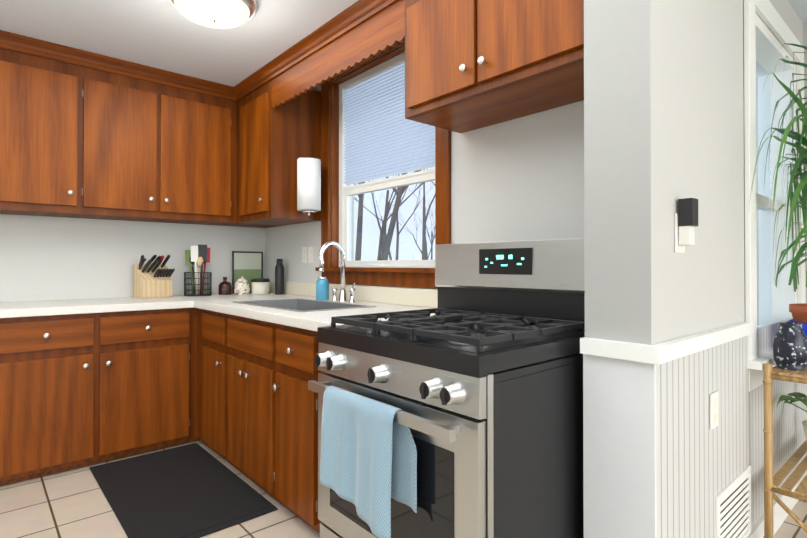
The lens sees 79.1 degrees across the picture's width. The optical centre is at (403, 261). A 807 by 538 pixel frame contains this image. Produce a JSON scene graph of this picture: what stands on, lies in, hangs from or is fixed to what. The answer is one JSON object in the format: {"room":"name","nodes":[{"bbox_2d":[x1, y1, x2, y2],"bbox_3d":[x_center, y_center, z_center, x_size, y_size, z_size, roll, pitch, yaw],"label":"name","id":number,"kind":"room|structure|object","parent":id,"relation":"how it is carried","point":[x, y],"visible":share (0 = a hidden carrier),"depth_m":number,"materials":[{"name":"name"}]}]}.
{"room":"kitchen","nodes":[
{"label":"kitchen","id":0,"kind":"room"},
{"bbox_2d":[0,214,265,301],"bbox_3d":[-3.783,-0.062,1.931,7.190,2.437,0.190,0,-1,-41],"label":"wall","id":1,"kind":"structure","parent":0,"point":[44,258],"depth_m":3.30,"materials":[{"name":"paint"}]},
{"bbox_2d":[0,30,83,217],"bbox_3d":[-2.220,-0.778,2.951,0.410,0.984,0.336,0,-1,-41],"label":"upper cabinet","id":2,"kind":"object","parent":1,"relation":"attached to","point":[42,82],"depth_m":2.84,"materials":[{"name":"brown wood"}]},
{"bbox_2d":[80,51,163,221],"bbox_3d":[-1.901,-0.776,3.230,0.436,0.984,0.336,0,-1,-41],"label":"upper cabinet","id":3,"kind":"object","parent":1,"relation":"attached to","point":[87,134],"depth_m":3.11,"materials":[{"name":"brown wood"}]},
{"bbox_2d":[156,70,235,225],"bbox_3d":[-1.553,-0.774,3.534,0.488,0.984,0.336,0,-1,-41],"label":"upper cabinet","id":4,"kind":"object","parent":1,"relation":"attached to","point":[196,113],"depth_m":3.41,"materials":[{"name":"brown wood"}]},
{"bbox_2d":[0,440,806,537],"bbox_3d":[-0.585,1.167,-0.589,8.700,0.060,8.200,0,-1,-41],"label":"floor","id":5,"kind":"structure","parent":0,"point":[74,503],"depth_m":2.23,"materials":[{"name":"tile"}]},
{"bbox_2d":[0,309,191,485],"bbox_3d":[-1.924,0.730,3.005,0.968,0.871,0.626,0,-1,-41],"label":"base cabinet","id":6,"kind":"object","parent":5,"relation":"on","point":[90,382],"depth_m":2.74,"materials":[{"name":"brown wood"}]},
{"bbox_2d":[0,293,299,316],"bbox_3d":[-1.980,0.272,2.949,2.748,0.043,0.642,0,-1,-41],"label":"countertop","id":7,"kind":"structure","parent":6,"relation":"on","point":[126,304],"depth_m":2.87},
{"bbox_2d":[133,255,174,297],"bbox_3d":[-1.734,0.104,3.400,0.184,0.297,0.224,0,-1,37],"label":"knife block","id":8,"kind":"object","parent":7,"relation":"on","point":[153,279],"visible":1,"depth_m":3.37,"materials":[{"name":"brown wood"}]},
{"bbox_2d":[184,244,211,295],"bbox_3d":[-1.516,0.066,3.607,0.189,0.376,0.189,0,-1,-41],"label":"utensil basket","id":9,"kind":"object","parent":7,"relation":"on","point":[198,255],"visible":1,"depth_m":3.59,"materials":[{"name":"grey metal"}]},
{"bbox_2d":[218,277,231,294],"bbox_3d":[-1.359,0.188,3.723,0.094,0.134,0.093,0,-1,-41],"label":"bottle","id":10,"kind":"object","parent":7,"relation":"on","point":[224,287],"visible":1,"depth_m":3.69,"materials":[{"name":"brown glass"}]},
{"bbox_2d":[234,276,249,294],"bbox_3d":[-1.247,0.186,3.769,0.120,0.138,0.120,0,-1,-41],"label":"jar","id":11,"kind":"object","parent":7,"relation":"on","point":[241,286],"visible":1,"depth_m":3.73,"materials":[{"name":"ceramic"}]},
{"bbox_2d":[232,251,262,292],"bbox_3d":[-1.260,0.089,3.956,0.255,0.335,0.012,0,-1,-41],"label":"picture frame","id":12,"kind":"object","parent":7,"relation":"on","point":[247,266],"visible":0.71,"depth_m":3.95,"materials":[{"name":"green paper"}]},
{"bbox_2d":[251,278,269,293],"bbox_3d":[-1.125,0.197,3.842,0.140,0.118,0.140,0,-1,-41],"label":"canister","id":13,"kind":"object","parent":7,"relation":"on","point":[259,285],"visible":1,"depth_m":3.79,"materials":[{"name":"beige ceramic"}]},
{"bbox_2d":[275,259,283,294],"bbox_3d":[-0.949,0.118,3.748,0.072,0.275,0.075,0,-1,-41],"label":"flask","id":14,"kind":"object","parent":7,"relation":"on","point":[279,278],"visible":1,"depth_m":3.72,"materials":[{"name":"black metal"}]},
{"bbox_2d":[192,297,327,312],"bbox_3d":[-0.931,0.274,3.237,0.788,0.043,0.305,0,-1,-41],"label":"countertop","id":15,"kind":"structure","parent":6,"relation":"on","point":[229,302],"depth_m":3.04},
{"bbox_2d":[316,270,328,299],"bbox_3d":[-0.522,0.151,3.154,0.082,0.198,0.082,0,-1,-41],"label":"soap dispenser","id":16,"kind":"object","parent":15,"relation":"on","point":[322,287],"visible":0.94,"depth_m":3.12,"materials":[{"name":"blue plastic"}]},
{"bbox_2d":[90,443,277,537],"bbox_3d":[-1.171,1.155,2.505,0.580,0.011,1.120,0,-1,-41],"label":"rug","id":17,"kind":"object","parent":5,"relation":"on","point":[194,490],"visible":1,"depth_m":2.40,"materials":[{"name":"black rubber"}]},
{"bbox_2d":[196,309,235,445],"bbox_3d":[-0.941,0.733,3.273,0.752,0.871,0.299,0,-1,-41],"label":"base cabinet","id":18,"kind":"object","parent":5,"relation":"on","point":[222,324],"depth_m":2.99,"materials":[{"name":"brown wood"}]},
{"bbox_2d":[208,337,247,458],"bbox_3d":[-0.772,0.821,3.064,0.772,0.690,0.239,0,-1,-41],"label":"base cabinet","id":19,"kind":"object","parent":5,"relation":"on","point":[215,344],"depth_m":2.84,"materials":[{"name":"brown wood"}]},
{"bbox_2d":[224,341,271,495],"bbox_3d":[-0.482,0.819,2.732,0.772,0.690,0.641,0,-1,-41],"label":"base cabinet","id":20,"kind":"object","parent":5,"relation":"on","point":[247,364],"depth_m":2.50,"materials":[{"name":"brown wood"}]},
{"bbox_2d":[272,325,307,523],"bbox_3d":[-0.196,0.726,2.405,0.772,0.871,0.342,0,-1,-41],"label":"base cabinet","id":21,"kind":"object","parent":5,"relation":"on","point":[289,346],"depth_m":2.17,"materials":[{"name":"brown wood"}]},
{"bbox_2d":[272,305,435,332],"bbox_3d":[-0.123,0.267,2.314,0.788,0.043,0.549,0,-1,-41],"label":"countertop","id":22,"kind":"structure","parent":21,"relation":"on","point":[315,318],"depth_m":2.23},
{"bbox_2d":[233,298,375,311],"bbox_3d":[-0.592,0.349,2.799,0.456,0.208,0.836,0,-1,-41],"label":"sink","id":23,"kind":"object","parent":22,"relation":"in","point":[295,304],"depth_m":3.02,"materials":[{"name":"silver metal"}]},
{"bbox_2d":[318,241,355,302],"bbox_3d":[-0.405,0.065,2.935,0.220,0.370,0.289,0,-1,-41],"label":"faucet","id":24,"kind":"object","parent":22,"relation":"on","point":[342,295],"depth_m":2.99,"materials":[{"name":"silver metal"}]},
{"bbox_2d":[308,333,321,533],"bbox_3d":[-0.010,0.724,2.193,0.772,0.871,0.223,0,-1,-41],"label":"base cabinet","id":25,"kind":"object","parent":5,"relation":"on","point":[313,346],"depth_m":2.03,"materials":[{"name":"brown wood"}]},
{"bbox_2d":[308,238,584,537],"bbox_3d":[0.160,0.539,1.682,0.795,1.232,0.764,0,-1,-41],"label":"stove","id":26,"kind":"object","parent":5,"relation":"on","point":[459,414],"visible":0.94,"depth_m":1.42,"materials":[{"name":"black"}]},
{"bbox_2d":[320,385,416,537],"bbox_3d":[-0.118,0.589,1.457,0.081,0.355,0.406,0,-1,-41],"label":"towel","id":27,"kind":"object","parent":26,"relation":"hanging from","point":[369,452],"depth_m":1.40,"materials":[{"name":"blue fabric"}]},
{"bbox_2d":[763,363,806,537],"bbox_3d":[1.742,0.771,1.980,0.812,0.772,0.295,0,-1,-41],"label":"plant stand","id":28,"kind":"object","parent":5,"relation":"on","point":[771,481],"visible":0.79,"depth_m":1.81,"materials":[{"name":"brown wood"}]},
{"bbox_2d":[749,43,806,335],"bbox_3d":[1.863,-0.358,1.807,1.160,1.530,0.733,0,-1,-41],"label":"dracaena plant","id":29,"kind":"object","parent":28,"relation":"on","point":[798,311],"visible":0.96,"depth_m":1.97,"materials":[{"name":"green plant"}]},
{"bbox_2d":[773,322,806,370],"bbox_3d":[1.469,0.321,1.854,0.110,0.172,0.110,0,-1,-41],"label":"vase","id":30,"kind":"object","parent":28,"relation":"on","point":[790,346],"visible":1,"depth_m":1.82,"materials":[{"name":"black ceramic"}]},
{"bbox_2d":[777,392,806,441],"bbox_3d":[1.794,0.639,1.968,0.395,0.375,0.403,0,-1,-41],"label":"plant","id":31,"kind":"object","parent":28,"relation":"on","point":[801,397],"visible":1,"depth_m":2.04,"materials":[{"name":"green plant"}]},
{"bbox_2d":[0,0,806,86],"bbox_3d":[-0.585,-1.340,-0.569,8.700,0.080,8.200,0,-1,-41],"label":"ceiling","id":32,"kind":"structure","parent":0,"point":[166,35],"depth_m":2.70,"materials":[{"name":"paint"}]},
{"bbox_2d":[169,0,256,28],"bbox_3d":[-0.926,-1.212,2.373,0.410,0.128,0.410,0,-1,-41],"label":"ceiling light","id":33,"kind":"object","parent":32,"relation":"attached to","point":[222,14],"visible":1,"depth_m":2.34,"materials":[{"name":"white glass"}]},
{"bbox_2d":[266,43,583,289],"bbox_3d":[-0.065,-0.053,2.997,0.190,2.437,3.100,0,-1,-41],"label":"wall","id":34,"kind":"structure","parent":0,"point":[520,179],"depth_m":2.23,"materials":[{"name":"paint"}]},
{"bbox_2d":[236,64,323,227],"bbox_3d":[-0.913,-0.774,3.524,0.395,0.984,0.558,0,-1,-41],"label":"upper cabinet","id":35,"kind":"object","parent":34,"relation":"attached to","point":[278,110],"depth_m":3.30,"materials":[{"name":"brown wood"}]},
{"bbox_2d":[297,157,320,214],"bbox_3d":[-0.638,-0.505,3.268,0.156,0.405,0.182,0,-1,-41],"label":"paper towel holder","id":36,"kind":"object","parent":35,"relation":"attached to","point":[308,186],"visible":1,"depth_m":3.19,"materials":[{"name":"white paper"}]},
{"bbox_2d":[302,247,306,262],"bbox_3d":[-0.730,-0.045,3.605,0.006,0.115,0.072,0,-1,-41],"label":"electrical outlet","id":37,"kind":"object","parent":34,"relation":"attached to","point":[304,254],"visible":1,"depth_m":3.60,"materials":[{"name":"white plastic"}]},
{"bbox_2d":[308,247,313,262],"bbox_3d":[-0.670,-0.045,3.537,0.006,0.115,0.072,0,-1,-41],"label":"outlet","id":38,"kind":"object","parent":34,"relation":"attached to","point":[310,254],"visible":1,"depth_m":3.53,"materials":[{"name":"white plastic"}]},
{"bbox_2d":[315,41,450,288],"bbox_3d":[-0.126,-0.560,2.987,0.190,1.417,1.260,0,-1,-41],"label":"window","id":39,"kind":"structure","parent":34,"relation":"in","point":[336,212],"depth_m":3.14,"materials":[{"name":"brown wood"}]},
{"bbox_2d":[343,60,434,189],"bbox_3d":[-0.098,-0.850,3.014,0.035,0.720,0.918,0,-1,-41],"label":"window blinds","id":40,"kind":"object","parent":39,"relation":"attached to","point":[384,137],"visible":0.56,"depth_m":3.04,"materials":[{"name":"white fabric"}]},
{"bbox_2d":[396,0,583,132],"bbox_3d":[0.436,-0.961,1.983,0.395,0.635,0.896,0,-1,-41],"label":"upper cabinet","id":41,"kind":"object","parent":34,"relation":"attached to","point":[470,65],"depth_m":1.89,"materials":[{"name":"brown wood"}]},
{"bbox_2d":[584,0,650,344],"bbox_3d":[0.608,-0.515,1.402,0.001,1.536,0.192,0,-1,-41],"label":"wall","id":42,"kind":"structure","parent":0,"point":[617,212],"depth_m":1.40,"materials":[{"name":"white paint"}]},
{"bbox_2d":[580,317,806,537],"bbox_3d":[1.340,0.695,2.013,1.978,0.925,0.222,0,-1,-41],"label":"wainscoting","id":43,"kind":"structure","parent":42,"relation":"attached to","point":[661,459],"depth_m":1.44,"materials":[{"name":"white paint"}]},
{"bbox_2d":[710,391,718,429],"bbox_3d":[1.022,0.489,1.605,0.072,0.115,0.006,0,-1,-41],"label":"outlet","id":44,"kind":"object","parent":42,"relation":"attached to","point":[714,420],"visible":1,"depth_m":1.60,"materials":[{"name":"white plastic"}]},
{"bbox_2d":[716,466,750,537],"bbox_3d":[1.180,0.905,1.740,0.380,0.250,0.008,0,-1,-41],"label":"air vent","id":45,"kind":"object","parent":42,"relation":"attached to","point":[733,508],"visible":1,"depth_m":1.75,"materials":[{"name":"white metal"}]},
{"bbox_2d":[650,0,802,344],"bbox_3d":[1.417,-0.060,2.107,2.150,2.437,0.193,0,-1,-41],"label":"wall pillar","id":46,"kind":"structure","parent":0,"point":[697,99],"depth_m":1.58,"materials":[{"name":"white paint"}]},
{"bbox_2d":[674,198,697,252],"bbox_3d":[0.834,-0.103,1.437,0.072,0.158,0.044,0,-1,-41],"label":"outlet","id":47,"kind":"object","parent":46,"relation":"attached to","point":[685,220],"visible":0.98,"depth_m":1.43,"materials":[{"name":"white plastic"}]},
{"bbox_2d":[744,0,805,391],"bbox_3d":[1.666,-0.303,2.257,1.040,1.615,0.210,0,-1,-41],"label":"window","id":48,"kind":"structure","parent":46,"relation":"in","point":[764,48],"depth_m":2.47,"materials":[{"name":"white"}]},
{"bbox_2d":[803,22,806,302],"bbox_3d":[3.764,-0.070,0.904,0.200,2.437,4.707,0,-1,-41],"label":"wall","id":49,"kind":"structure","parent":0,"point":[805,50],"depth_m":2.61,"materials":[{"name":"white paint"}]},
{"label":"outside","id":50,"kind":"structure","parent":0,"visible":0},
{"bbox_3d":[13.898,1.678,17.254,120.000,0.100,120.000,0,-1,-41],"label":"ground","id":51,"kind":"structure","parent":50,"visible":0},
{"bbox_2d":[354,167,434,260],"bbox_3d":[2.140,-6.591,35.513,37.860,16.903,53.304,0,-1,-41],"label":"trees","id":52,"kind":"object","parent":51,"relation":"on","point":[386,244],"depth_m":24.03,"materials":[{"name":"grey plant"}]}
]}

